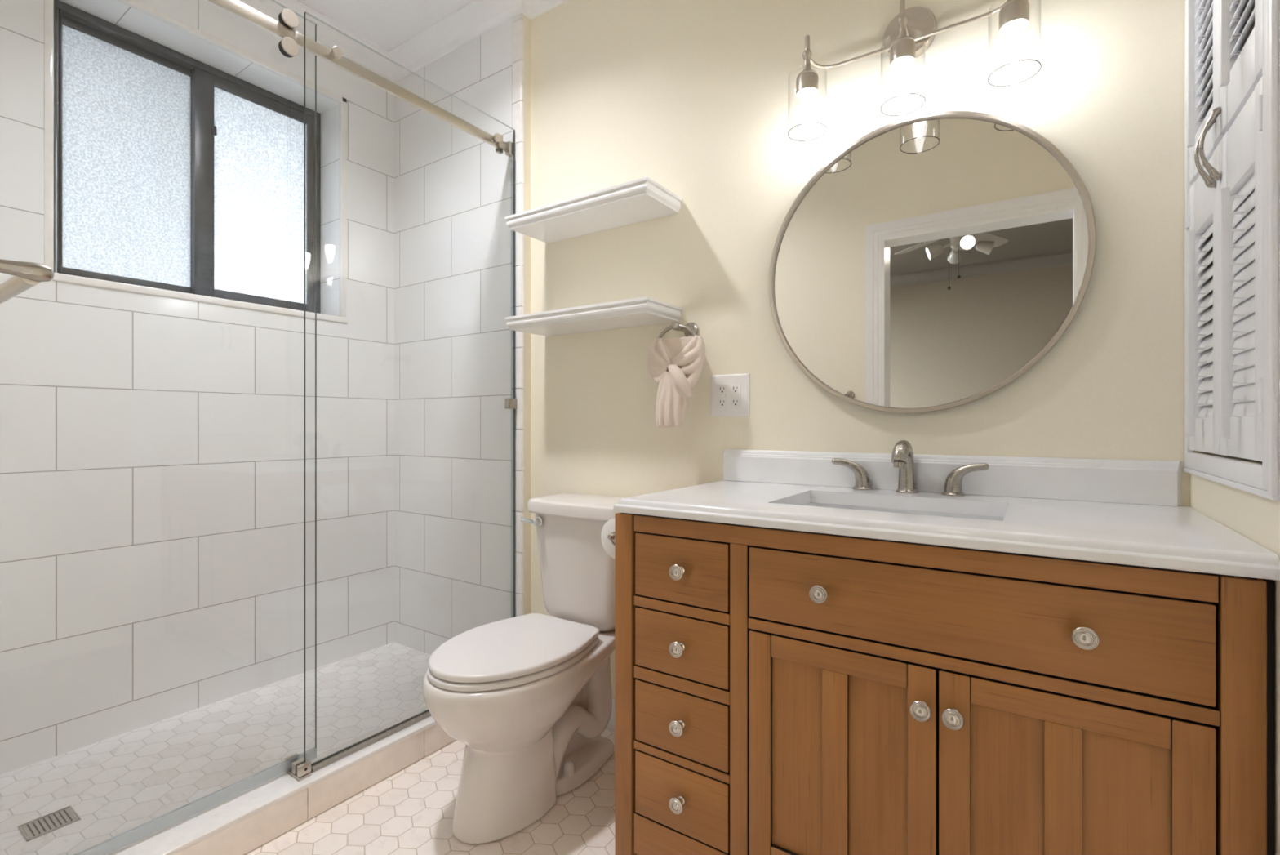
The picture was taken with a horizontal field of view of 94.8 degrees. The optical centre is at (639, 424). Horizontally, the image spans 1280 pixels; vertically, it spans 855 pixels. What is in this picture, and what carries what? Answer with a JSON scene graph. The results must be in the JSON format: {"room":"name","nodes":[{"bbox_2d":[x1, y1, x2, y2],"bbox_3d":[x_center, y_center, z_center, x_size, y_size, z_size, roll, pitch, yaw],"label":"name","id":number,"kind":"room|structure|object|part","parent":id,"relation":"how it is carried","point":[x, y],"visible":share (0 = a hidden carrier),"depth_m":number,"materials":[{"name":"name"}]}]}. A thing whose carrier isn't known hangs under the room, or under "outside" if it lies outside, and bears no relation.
{"room":"bathroom","nodes":[
{"label":"bathroom","id":0,"kind":"room"},
{"bbox_2d":[0,0,394,774],"bbox_3d":[-1.635,-0.282,2.230,0.260,2.955,1.980,0,0,34],"label":"wall","id":1,"kind":"structure","parent":0,"point":[152,447],"depth_m":2.06,"materials":[{"name":"white tile"}]},
{"bbox_2d":[53,0,320,313],"bbox_3d":[-1.701,-0.924,2.271,0.071,0.926,0.894,0,0,34],"label":"window","id":2,"kind":"structure","parent":1,"relation":"in","point":[175,171],"depth_m":2.21,"materials":[{"name":"glass"}]},
{"bbox_3d":[-1.827,-0.929,2.109,0.004,0.809,0.361,0,0,34],"label":"pane","id":3,"kind":"part","parent":2,"relation":"part of","materials":[{"name":"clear glass"}]},
{"bbox_3d":[-1.823,-0.924,2.114,0.022,0.872,0.405,0,0,34],"label":"sash","id":4,"kind":"part","parent":2,"relation":"part of","materials":[{"name":"glass"}]},
{"bbox_3d":[-1.579,-0.924,2.425,0.026,0.872,0.440,0,0,34],"label":"sash","id":5,"kind":"part","parent":2,"relation":"part of","materials":[{"name":"metal"}]},
{"bbox_3d":[-1.567,-0.924,2.442,0.004,0.791,0.354,0,0,34],"label":"pane","id":6,"kind":"part","parent":2,"relation":"part of","materials":[{"name":"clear glass"}]},
{"bbox_2d":[44,0,347,323],"bbox_3d":[-1.598,-0.922,2.203,0.181,0.970,0.938,0,0,34],"label":"trim","id":7,"kind":"structure","parent":1,"relation":"attached to","point":[48,4],"depth_m":2.05,"materials":[{"name":"white tile"}]},
{"bbox_2d":[0,641,431,854],"bbox_3d":[-1.281,1.101,1.883,0.755,0.187,1.600,0,0,34],"label":"floor","id":8,"kind":"structure","parent":0,"point":[121,787],"depth_m":1.80,"materials":[{"name":"tile"}]},
{"bbox_2d":[17,804,80,841],"bbox_3d":[-1.494,1.007,1.488,0.093,0.002,0.097,0,0,34],"label":"shower drain","id":9,"kind":"object","parent":8,"relation":"on","point":[37,827],"visible":1,"depth_m":1.49,"materials":[{"name":"silver metal"}]},
{"bbox_2d":[300,0,472,51],"bbox_3d":[-0.419,-1.710,1.407,3.197,0.100,1.980,0,0,34],"label":"ceiling","id":10,"kind":"structure","parent":0,"point":[388,24],"depth_m":2.38,"materials":[{"name":"white paint"}]},
{"bbox_2d":[244,728,614,854],"bbox_3d":[-0.023,1.135,1.079,2.100,0.120,1.880,0,0,34],"label":"floor","id":11,"kind":"structure","parent":0,"point":[411,811],"depth_m":1.58,"materials":[{"name":"tile"}]},
{"bbox_2d":[101,705,456,854],"bbox_3d":[-0.938,1.048,1.638,0.118,0.155,1.580,0,0,34],"label":"shower curb","id":12,"kind":"object","parent":11,"relation":"on","point":[244,820],"visible":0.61,"depth_m":1.57,"materials":[{"name":"beige tile"}]},
{"bbox_2d":[284,11,516,780],"bbox_3d":[-0.734,-0.087,1.961,0.083,2.114,0.814,0,0,34],"label":"shower door frame","id":13,"kind":"structure","parent":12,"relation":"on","point":[300,769],"depth_m":1.70,"materials":[{"name":"clear glass"}]},
{"bbox_2d":[208,0,513,156],"bbox_3d":[-0.929,-1.068,1.643,0.044,0.066,1.557,0,0,34],"label":"slide rail","id":14,"kind":"object","parent":13,"relation":"attached to","point":[335,56],"visible":1,"depth_m":1.77,"materials":[{"name":"silver metal"}]},
{"bbox_2d":[93,0,316,854],"bbox_3d":[-1.144,-0.098,1.362,0.045,2.118,0.792,0,0,34],"label":"sliding shower door","id":15,"kind":"structure","parent":14,"relation":"hanging from","point":[288,47],"depth_m":1.70,"materials":[{"name":"clear glass"}]},
{"bbox_2d":[422,492,626,844],"bbox_3d":[-0.302,0.660,1.759,0.412,0.826,0.738,0,0,34],"label":"toilet","id":16,"kind":"object","parent":11,"relation":"on","point":[528,697],"visible":0.98,"depth_m":1.61,"materials":[{"name":"white ceramic"}]},
{"bbox_3d":[-0.368,0.647,1.661,0.376,0.017,0.478,0,0,34],"label":"seat","id":17,"kind":"part","parent":16,"relation":"part of","materials":[{"name":"white plastic"}]},
{"bbox_3d":[-0.365,0.626,1.666,0.374,0.020,0.481,0,0,34],"label":"lid","id":18,"kind":"part","parent":16,"relation":"part of","materials":[{"name":"white plastic"}]},
{"bbox_3d":[-0.317,0.865,1.736,0.392,0.416,0.682,0,0,34],"label":"bowl","id":19,"kind":"part","parent":16,"relation":"part of","materials":[{"name":"white ceramic"}]},
{"bbox_3d":[-0.360,0.319,1.946,0.081,0.032,0.025,0,0,34],"label":"flush lever","id":20,"kind":"part","parent":16,"relation":"part of","materials":[{"name":"silver metal"}]},
{"bbox_3d":[-0.163,0.470,1.964,0.364,0.362,0.232,0,0,34],"label":"tank","id":21,"kind":"part","parent":16,"relation":"part of","materials":[{"name":"white ceramic"}]},
{"bbox_3d":[-0.166,0.271,1.960,0.412,0.047,0.254,0,0,34],"label":"tank lid","id":22,"kind":"part","parent":16,"relation":"part of","materials":[{"name":"white ceramic"}]},
{"bbox_2d":[614,511,1275,854],"bbox_3d":[0.537,0.639,1.299,1.091,0.871,0.577,0,0,34],"label":"vanity cabinet","id":23,"kind":"object","parent":11,"relation":"on","point":[778,691],"visible":1,"depth_m":1.02,"materials":[{"name":"brown wood"}]},
{"bbox_2d":[607,532,614,542],"bbox_3d":[-0.001,0.320,1.581,0.123,0.067,0.136,0,0,34],"label":"toilet paper holder","id":24,"kind":"object","parent":23,"relation":"attached to","point":[611,535],"visible":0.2,"depth_m":1.56,"materials":[{"name":"silver metal"}]},
{"bbox_2d":[600,518,614,558],"bbox_3d":[-0.034,0.308,1.629,0.111,0.111,0.102,0,0,34],"label":"toilet paper roll","id":25,"kind":"object","parent":24,"relation":"hanging from","point":[608,544],"visible":0.13,"depth_m":1.60,"materials":[{"name":"paper"}]},
{"bbox_3d":[-0.026,0.642,1.397,0.048,0.866,0.048,0,0,34],"label":"post","id":26,"kind":"part","parent":23,"relation":"part of","materials":[{"name":"brown wood"}]},
{"bbox_3d":[0.083,0.821,1.276,0.034,0.034,0.030,0,0,34],"label":"knob","id":27,"kind":"part","parent":23,"relation":"part of","materials":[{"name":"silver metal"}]},
{"bbox_3d":[0.083,0.655,1.276,0.034,0.034,0.030,0,0,34],"label":"knob","id":28,"kind":"part","parent":23,"relation":"part of","materials":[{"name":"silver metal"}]},
{"bbox_3d":[0.083,0.485,1.276,0.034,0.034,0.030,0,0,34],"label":"knob","id":29,"kind":"part","parent":23,"relation":"part of","materials":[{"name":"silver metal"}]},
{"bbox_3d":[0.083,0.319,1.276,0.034,0.034,0.030,0,0,34],"label":"knob","id":30,"kind":"part","parent":23,"relation":"part of","materials":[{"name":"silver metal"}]},
{"bbox_3d":[0.398,0.944,1.094,0.982,0.092,0.021,0,0,34],"label":"rail","id":31,"kind":"part","parent":23,"relation":"part of","materials":[{"name":"brown wood"}]},
{"bbox_3d":[0.092,0.739,1.301,0.242,0.018,0.021,0,0,34],"label":"rail","id":32,"kind":"part","parent":23,"relation":"part of","materials":[{"name":"brown wood"}]},
{"bbox_3d":[0.092,0.571,1.301,0.242,0.028,0.021,0,0,34],"label":"rail","id":33,"kind":"part","parent":23,"relation":"part of","materials":[{"name":"brown wood"}]},
{"bbox_3d":[0.092,0.406,1.301,0.242,0.022,0.021,0,0,34],"label":"rail","id":34,"kind":"part","parent":23,"relation":"part of","materials":[{"name":"brown wood"}]},
{"bbox_3d":[0.092,0.823,1.301,0.236,0.142,0.020,0,0,34],"label":"drawer","id":35,"kind":"part","parent":23,"relation":"part of","materials":[{"name":"brown wood"}]},
{"bbox_3d":[0.092,0.657,1.301,0.236,0.138,0.020,0,0,34],"label":"drawer","id":36,"kind":"part","parent":23,"relation":"part of","materials":[{"name":"brown wood"}]},
{"bbox_3d":[0.092,0.487,1.301,0.236,0.132,0.020,0,0,34],"label":"drawer","id":37,"kind":"part","parent":23,"relation":"part of","materials":[{"name":"brown wood"}]},
{"bbox_3d":[0.092,0.321,1.301,0.236,0.142,0.020,0,0,34],"label":"drawer","id":38,"kind":"part","parent":23,"relation":"part of","materials":[{"name":"brown wood"}]},
{"bbox_3d":[0.370,0.868,1.112,0.251,0.052,0.019,0,0,34],"label":"door rail","id":39,"kind":"part","parent":23,"relation":"part of","materials":[{"name":"brown wood"}]},
{"bbox_3d":[0.310,0.653,1.157,0.103,0.378,0.006,0,0,34],"label":"panel","id":40,"kind":"part","parent":23,"relation":"part of","materials":[{"name":"brown wood"}]},
{"bbox_3d":[0.337,0.316,1.104,0.034,0.034,0.030,0,0,34],"label":"knob","id":41,"kind":"part","parent":23,"relation":"part of","materials":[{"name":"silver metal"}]},
{"bbox_3d":[0.370,0.442,1.112,0.251,0.044,0.019,0,0,34],"label":"door rail","id":42,"kind":"part","parent":23,"relation":"part of","materials":[{"name":"brown wood"}]},
{"bbox_3d":[0.370,0.657,1.112,0.344,0.474,0.020,0,0,34],"label":"door","id":43,"kind":"part","parent":23,"relation":"part of","materials":[{"name":"brown wood"}]},
{"bbox_3d":[0.435,0.653,1.073,0.103,0.378,0.006,0,0,34],"label":"panel","id":44,"kind":"part","parent":23,"relation":"part of","materials":[{"name":"brown wood"}]},
{"bbox_3d":[0.481,0.486,1.007,0.034,0.034,0.030,0,0,34],"label":"knob","id":45,"kind":"part","parent":23,"relation":"part of","materials":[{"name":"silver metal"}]},
{"bbox_3d":[0.398,0.228,1.094,0.980,0.037,0.021,0,0,34],"label":"rail","id":46,"kind":"part","parent":23,"relation":"part of","materials":[{"name":"brown wood"}]},
{"bbox_2d":[613,448,1279,580],"bbox_3d":[0.545,0.140,1.302,1.080,0.126,0.569,0,0,34],"label":"countertop","id":47,"kind":"structure","parent":23,"relation":"on","point":[1128,512],"depth_m":1.25,"materials":[{"name":"white stone"}]},
{"bbox_2d":[802,502,1004,520],"bbox_3d":[0.545,0.272,1.292,0.493,0.136,0.349,0,0,34],"label":"sink basin","id":48,"kind":"object","parent":47,"relation":"in","point":[811,504],"visible":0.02,"depth_m":1.41,"materials":[{"name":"white ceramic"}]},
{"bbox_2d":[831,440,989,495],"bbox_3d":[0.655,0.104,1.466,0.367,0.133,0.142,0,0,34],"label":"faucet","id":49,"kind":"object","parent":47,"relation":"on","point":[902,455],"visible":1,"depth_m":1.47,"materials":[{"name":"silver metal"}]},
{"bbox_3d":[0.571,0.130,1.578,0.102,0.080,0.052,0,0,34],"label":"lever handle","id":50,"kind":"part","parent":49,"relation":"part of","materials":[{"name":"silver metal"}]},
{"bbox_3d":[0.656,0.104,1.460,0.053,0.133,0.133,0,0,34],"label":"spout","id":51,"kind":"part","parent":49,"relation":"part of","materials":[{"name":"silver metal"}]},
{"bbox_3d":[0.785,0.130,1.421,0.102,0.080,0.052,0,0,34],"label":"lever handle","id":52,"kind":"part","parent":49,"relation":"part of","materials":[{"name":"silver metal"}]},
{"bbox_3d":[0.521,0.486,0.979,0.034,0.034,0.030,0,0,34],"label":"knob","id":53,"kind":"part","parent":23,"relation":"part of","materials":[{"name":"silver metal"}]},
{"bbox_3d":[0.515,0.320,1.014,0.692,0.141,0.020,0,0,34],"label":"drawer","id":54,"kind":"part","parent":23,"relation":"part of","materials":[{"name":"brown wood"}]},
{"bbox_3d":[0.516,0.405,1.014,0.698,0.022,0.021,0,0,34],"label":"rail","id":55,"kind":"part","parent":23,"relation":"part of","materials":[{"name":"brown wood"}]},
{"bbox_3d":[0.599,0.653,0.962,0.102,0.378,0.006,0,0,34],"label":"panel","id":56,"kind":"part","parent":23,"relation":"part of","materials":[{"name":"brown wood"}]},
{"bbox_3d":[0.659,0.442,0.916,0.250,0.044,0.019,0,0,34],"label":"door rail","id":57,"kind":"part","parent":23,"relation":"part of","materials":[{"name":"brown wood"}]},
{"bbox_3d":[0.658,0.657,0.916,0.344,0.474,0.020,0,0,34],"label":"door","id":58,"kind":"part","parent":23,"relation":"part of","materials":[{"name":"brown wood"}]},
{"bbox_3d":[0.666,0.317,0.881,0.034,0.034,0.030,0,0,34],"label":"knob","id":59,"kind":"part","parent":23,"relation":"part of","materials":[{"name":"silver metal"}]},
{"bbox_3d":[0.723,0.653,0.877,0.102,0.378,0.006,0,0,34],"label":"panel","id":60,"kind":"part","parent":23,"relation":"part of","materials":[{"name":"brown wood"}]},
{"bbox_3d":[0.831,0.642,0.816,0.045,0.866,0.048,0,0,34],"label":"post","id":61,"kind":"part","parent":23,"relation":"part of","materials":[{"name":"brown wood"}]},
{"bbox_2d":[647,335,705,427],"bbox_3d":[0.101,-0.132,1.810,0.205,0.282,0.063,0,0,34],"label":"hand towel","id":62,"kind":"object","parent":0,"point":[671,361],"visible":1,"depth_m":1.80,"materials":[{"name":"beige fabric"}]},
{"bbox_2d":[394,0,1189,698],"bbox_3d":[0.160,-0.282,2.030,2.937,2.955,0.300,0,0,34],"label":"wall","id":63,"kind":"structure","parent":0,"point":[690,97],"depth_m":1.90,"materials":[{"name":"yellow paint"}]},
{"bbox_2d":[238,0,568,82],"bbox_3d":[-0.431,-1.623,1.336,2.737,0.077,1.608,0,0,34],"label":"trim","id":64,"kind":"structure","parent":63,"relation":"attached to","point":[476,18],"depth_m":2.43,"materials":[{"name":"white paint"}]},
{"bbox_2d":[511,13,524,617],"bbox_3d":[-0.474,-0.255,2.283,0.053,2.658,0.011,0,0,34],"label":"trim","id":65,"kind":"structure","parent":63,"relation":"attached to","point":[517,24],"depth_m":2.27,"materials":[{"name":"white tile"}]},
{"bbox_2d":[505,176,681,243],"bbox_3d":[-0.171,-0.716,2.006,0.605,0.044,0.207,0,0,34],"label":"floating shelf","id":66,"kind":"object","parent":63,"relation":"attached to","point":[642,199],"visible":1,"depth_m":1.94,"materials":[{"name":"white paint"}]},
{"bbox_2d":[505,296,681,336],"bbox_3d":[-0.171,-0.360,2.006,0.605,0.044,0.207,0,0,34],"label":"floating shelf","id":67,"kind":"object","parent":63,"relation":"attached to","point":[646,310],"visible":1,"depth_m":1.92,"materials":[{"name":"white paint"}]},
{"bbox_2d":[605,698,614,731],"bbox_3d":[-0.097,1.022,2.052,0.832,0.106,0.048,0,0,34],"label":"baseboard","id":68,"kind":"structure","parent":63,"relation":"attached to","point":[611,726],"depth_m":2.06,"materials":[{"name":"white wood"}]},
{"bbox_2d":[657,321,697,338],"bbox_3d":[0.136,-0.239,1.858,0.163,0.183,0.108,0,0,34],"label":"towel ring","id":69,"kind":"object","parent":63,"relation":"attached to","point":[691,329],"visible":0.61,"depth_m":1.84,"materials":[{"name":"silver metal"}]},
{"bbox_3d":[0.136,-0.305,1.858,0.052,0.052,0.108,0,0,34],"label":"post","id":70,"kind":"part","parent":69,"relation":"part of","materials":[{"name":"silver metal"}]},
{"bbox_2d":[711,373,749,416],"bbox_3d":[0.277,-0.090,1.822,0.132,0.131,0.009,0,0,34],"label":"outlet plate","id":71,"kind":"object","parent":63,"relation":"attached to","point":[730,393],"visible":1,"depth_m":1.82,"materials":[{"name":"white plastic"}]},
{"bbox_2d":[717,384,727,406],"bbox_3d":[0.257,-0.090,1.833,0.034,0.067,0.003,0,0,34],"label":"receptacle","id":72,"kind":"object","parent":71,"relation":"attached to","point":[722,388],"depth_m":1.83,"materials":[{"name":"white plastic"}]},
{"bbox_2d":[730,384,741,406],"bbox_3d":[0.294,-0.090,1.808,0.034,0.067,0.003,0,0,34],"label":"receptacle","id":73,"kind":"object","parent":71,"relation":"attached to","point":[735,389],"depth_m":1.81,"materials":[{"name":"white plastic"}]},
{"bbox_2d":[787,0,1041,141],"bbox_3d":[0.656,-0.923,1.458,0.560,0.306,0.188,0,0,34],"label":"vanity light","id":74,"kind":"object","parent":63,"relation":"attached to","point":[910,33],"visible":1,"depth_m":1.45,"materials":[{"name":"silver metal"}]},
{"bbox_2d":[795,35,818,98],"bbox_3d":[0.441,-0.948,1.550,0.057,0.152,0.057,0,0,34],"label":"socket","id":75,"kind":"object","parent":74,"relation":"attached to","point":[807,81],"depth_m":1.54,"materials":[{"name":"silver metal"}]},
{"bbox_3d":[0.441,-0.848,1.550,0.098,0.154,0.098,0,0,34],"label":"lamp shade","id":76,"kind":"part","parent":74,"relation":"part of","materials":[{"name":"clear glass"}]},
{"bbox_3d":[0.441,-0.845,1.550,0.037,0.108,0.037,0,0,34],"label":"bulb","id":77,"kind":"part","parent":74,"relation":"part of","materials":[{"name":"white glass"}]},
{"bbox_3d":[0.634,-0.845,1.419,0.037,0.108,0.037,0,0,34],"label":"bulb","id":78,"kind":"part","parent":74,"relation":"part of","materials":[{"name":"white glass"}]},
{"bbox_2d":[889,0,915,70],"bbox_3d":[0.634,-0.948,1.419,0.057,0.152,0.057,0,0,34],"label":"socket","id":79,"kind":"object","parent":74,"relation":"attached to","point":[903,50],"depth_m":1.41,"materials":[{"name":"silver metal"}]},
{"bbox_3d":[0.666,-0.982,1.467,0.009,0.033,0.119,0,0,34],"label":"arm","id":80,"kind":"part","parent":74,"relation":"part of","materials":[{"name":"silver metal"}]},
{"bbox_3d":[0.822,-0.845,1.292,0.037,0.108,0.037,0,0,34],"label":"bulb","id":81,"kind":"part","parent":74,"relation":"part of","materials":[{"name":"white glass"}]},
{"bbox_2d":[999,0,1029,35],"bbox_3d":[0.822,-0.948,1.292,0.057,0.152,0.057,0,0,34],"label":"socket","id":82,"kind":"object","parent":74,"relation":"attached to","point":[1014,14],"depth_m":1.28,"materials":[{"name":"silver metal"}]},
{"bbox_3d":[0.822,-0.848,1.292,0.098,0.154,0.098,0,0,34],"label":"lamp shade","id":83,"kind":"part","parent":74,"relation":"part of","materials":[{"name":"clear glass"}]},
{"bbox_2d":[768,111,1096,413],"bbox_3d":[0.700,-0.411,1.524,0.763,0.763,0.027,0,0,34],"label":"round mirror","id":84,"kind":"object","parent":63,"relation":"attached to","point":[934,260],"visible":1,"depth_m":1.50,"materials":[{"name":"silver metal"}]},
{"bbox_2d":[723,448,1182,506],"bbox_3d":[0.700,0.123,1.528,1.056,0.094,0.020,0,0,34],"label":"backsplash","id":85,"kind":"structure","parent":63,"relation":"attached to","point":[1143,482],"depth_m":1.41,"materials":[{"name":"white stone"}]},
{"bbox_2d":[1189,0,1279,854],"bbox_3d":[0.789,-0.282,0.590,0.120,2.955,1.980,0,0,34],"label":"wall","id":86,"kind":"structure","parent":0,"point":[1255,517],"depth_m":0.90,"materials":[{"name":"yellow paint"}]},
{"bbox_2d":[1183,0,1279,500],"bbox_3d":[1.108,-0.483,0.920,0.342,1.164,0.568,0,0,34],"label":"upper cabinet","id":87,"kind":"object","parent":86,"relation":"attached to","point":[1232,146],"visible":0.99,"depth_m":0.92,"materials":[{"name":"white paint"}]},
{"bbox_3d":[1.059,-0.733,1.119,0.026,0.401,0.013,0,0,34],"label":"tilt rod","id":88,"kind":"part","parent":87,"relation":"part of","materials":[{"name":"white wood"}]},
{"bbox_3d":[1.059,-0.173,1.119,0.026,0.391,0.013,0,0,34],"label":"tilt rod","id":89,"kind":"part","parent":87,"relation":"part of","materials":[{"name":"white wood"}]},
{"bbox_3d":[1.000,-0.480,1.041,0.028,0.125,0.012,0,0,34],"label":"pull handle","id":90,"kind":"part","parent":87,"relation":"part of","materials":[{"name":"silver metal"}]},
{"bbox_3d":[1.075,-0.484,1.108,0.022,1.072,0.243,0,0,34],"label":"door","id":91,"kind":"part","parent":87,"relation":"part of","materials":[{"name":"white wood"}]},
{"bbox_3d":[0.980,-0.480,1.012,0.028,0.125,0.012,0,0,34],"label":"pull handle","id":92,"kind":"part","parent":87,"relation":"part of","materials":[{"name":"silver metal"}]},
{"bbox_3d":[0.921,-0.733,0.916,0.026,0.401,0.013,0,0,34],"label":"tilt rod","id":93,"kind":"part","parent":87,"relation":"part of","materials":[{"name":"white wood"}]},
{"bbox_3d":[0.921,-0.173,0.916,0.026,0.391,0.013,0,0,34],"label":"tilt rod","id":94,"kind":"part","parent":87,"relation":"part of","materials":[{"name":"white wood"}]},
{"bbox_3d":[0.938,-0.484,0.905,0.022,1.072,0.243,0,0,34],"label":"door","id":95,"kind":"part","parent":87,"relation":"part of","materials":[{"name":"white wood"}]},
{"bbox_2d":[1279,0,1279,854],"bbox_3d":[0.805,-0.255,0.722,0.005,2.660,0.096,0,0,34],"label":"trim","id":96,"kind":"structure","parent":86,"relation":"attached to","point":[1279,0],"depth_m":0.76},
{"bbox_3d":[-0.509,-0.283,0.346,1.997,2.955,0.120,0,0,34],"label":"wall","id":97,"kind":"structure","parent":0,"visible":0},
{"bbox_2d":[0,258,53,303],"bbox_3d":[-0.817,-0.156,0.687,0.504,0.049,0.102,0,0,34],"label":"towel bar","id":98,"kind":"object","parent":97,"relation":"attached to","point":[27,275],"visible":1,"depth_m":0.59,"materials":[{"name":"silver metal"}]},
{"bbox_3d":[-0.628,-0.156,0.560,0.049,0.049,0.102,0,0,34],"label":"post","id":99,"kind":"part","parent":98,"relation":"part of","materials":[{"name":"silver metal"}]}
]}

